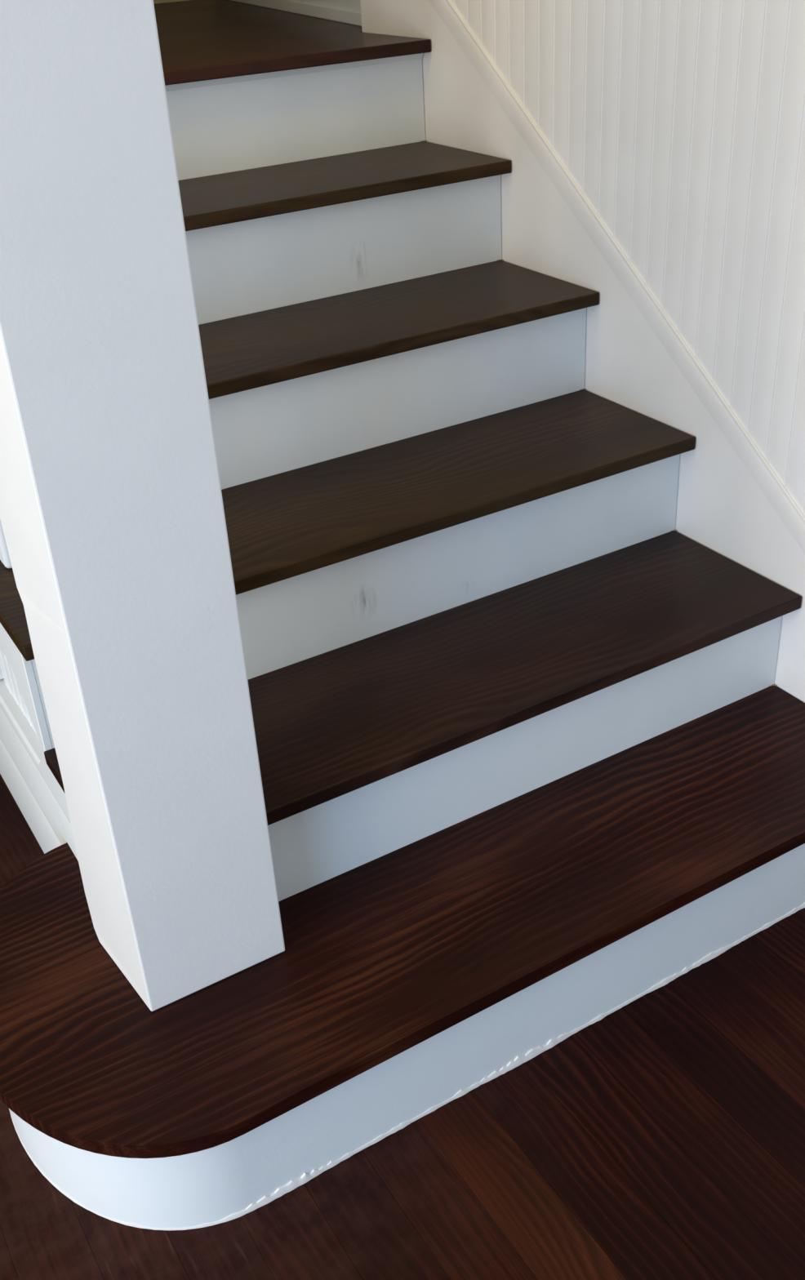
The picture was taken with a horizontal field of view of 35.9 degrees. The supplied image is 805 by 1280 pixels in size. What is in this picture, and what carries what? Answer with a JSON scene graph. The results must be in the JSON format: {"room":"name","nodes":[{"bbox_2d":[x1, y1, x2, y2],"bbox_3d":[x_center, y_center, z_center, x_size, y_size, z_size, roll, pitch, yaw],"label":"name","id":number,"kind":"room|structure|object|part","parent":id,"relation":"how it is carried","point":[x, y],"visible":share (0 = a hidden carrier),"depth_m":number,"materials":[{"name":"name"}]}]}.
{"room":"home staircase","nodes":[
{"label":"home staircase","id":0,"kind":"room"},
{"bbox_2d":[153,0,375,324],"bbox_3d":[-1.709,-1.762,3.108,5.400,2.700,0.100,-20,34,-25],"label":"wall","id":1,"kind":"structure","parent":0,"point":[155,2],"depth_m":3.69,"materials":[{"name":"beige paint"}]},
{"bbox_2d":[0,678,78,861],"bbox_3d":[-1.044,-0.130,2.667,0.030,0.289,2.590,-20,34,-25],"label":"baseboard","id":2,"kind":"structure","parent":1,"relation":"attached to","point":[21,752],"depth_m":1.96,"materials":[{"name":"white paint"}]},
{"bbox_2d":[0,443,804,1279],"bbox_3d":[0.041,0.775,1.386,5.400,0.060,6.500,-20,34,-25],"label":"floor","id":3,"kind":"structure","parent":0,"point":[663,1138],"depth_m":1.51,"materials":[{"name":"brown wood"}]},
{"bbox_2d":[0,0,804,1230],"bbox_3d":[0.084,-0.858,2.784,2.937,1.294,2.981,-20,34,-25],"label":"staircase","id":4,"kind":"structure","parent":3,"relation":"on","point":[500,824],"depth_m":1.84,"materials":[{"name":"brown wood"}]},
{"bbox_3d":[-0.683,-0.104,1.960,0.020,0.348,0.092,-20,34,-25],"label":"casing","id":5,"kind":"part","parent":4,"relation":"part of","materials":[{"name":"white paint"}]},
{"bbox_2d":[0,519,12,568],"bbox_3d":[-0.637,-0.640,1.567,0.065,1.508,0.939,-20,34,-25],"label":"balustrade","id":6,"kind":"object","parent":4,"relation":"on","point":[4,555],"visible":0.14,"depth_m":1.75,"materials":[{"name":"white paint"}]},
{"bbox_2d":[0,0,284,1011],"bbox_3d":[-0.343,-0.576,1.054,0.198,2.264,0.185,-20,34,-25],"label":"newel post","id":7,"kind":"object","parent":4,"relation":"on","point":[113,517],"visible":1,"depth_m":1.23,"materials":[{"name":"white paint"}]},
{"bbox_2d":[450,0,804,515],"bbox_3d":[1.255,-0.423,0.573,0.116,2.700,5.030,-20,34,-25],"label":"wall","id":8,"kind":"structure","parent":0,"point":[681,123],"depth_m":1.90,"materials":[{"name":"white paint"}]},
{"bbox_2d":[360,0,804,702],"bbox_3d":[0.412,-0.521,2.076,0.007,1.411,1.830,-20,34,-25],"label":"trim","id":9,"kind":"structure","parent":8,"relation":"attached to","point":[731,501],"depth_m":2.14,"materials":[{"name":"white paint"}]},
{"bbox_3d":[0.411,-0.547,2.060,0.007,1.348,1.830,-20,34,-25],"label":"cap moulding","id":10,"kind":"part","parent":9,"relation":"part of","materials":[{"name":"white paint"}]}
]}

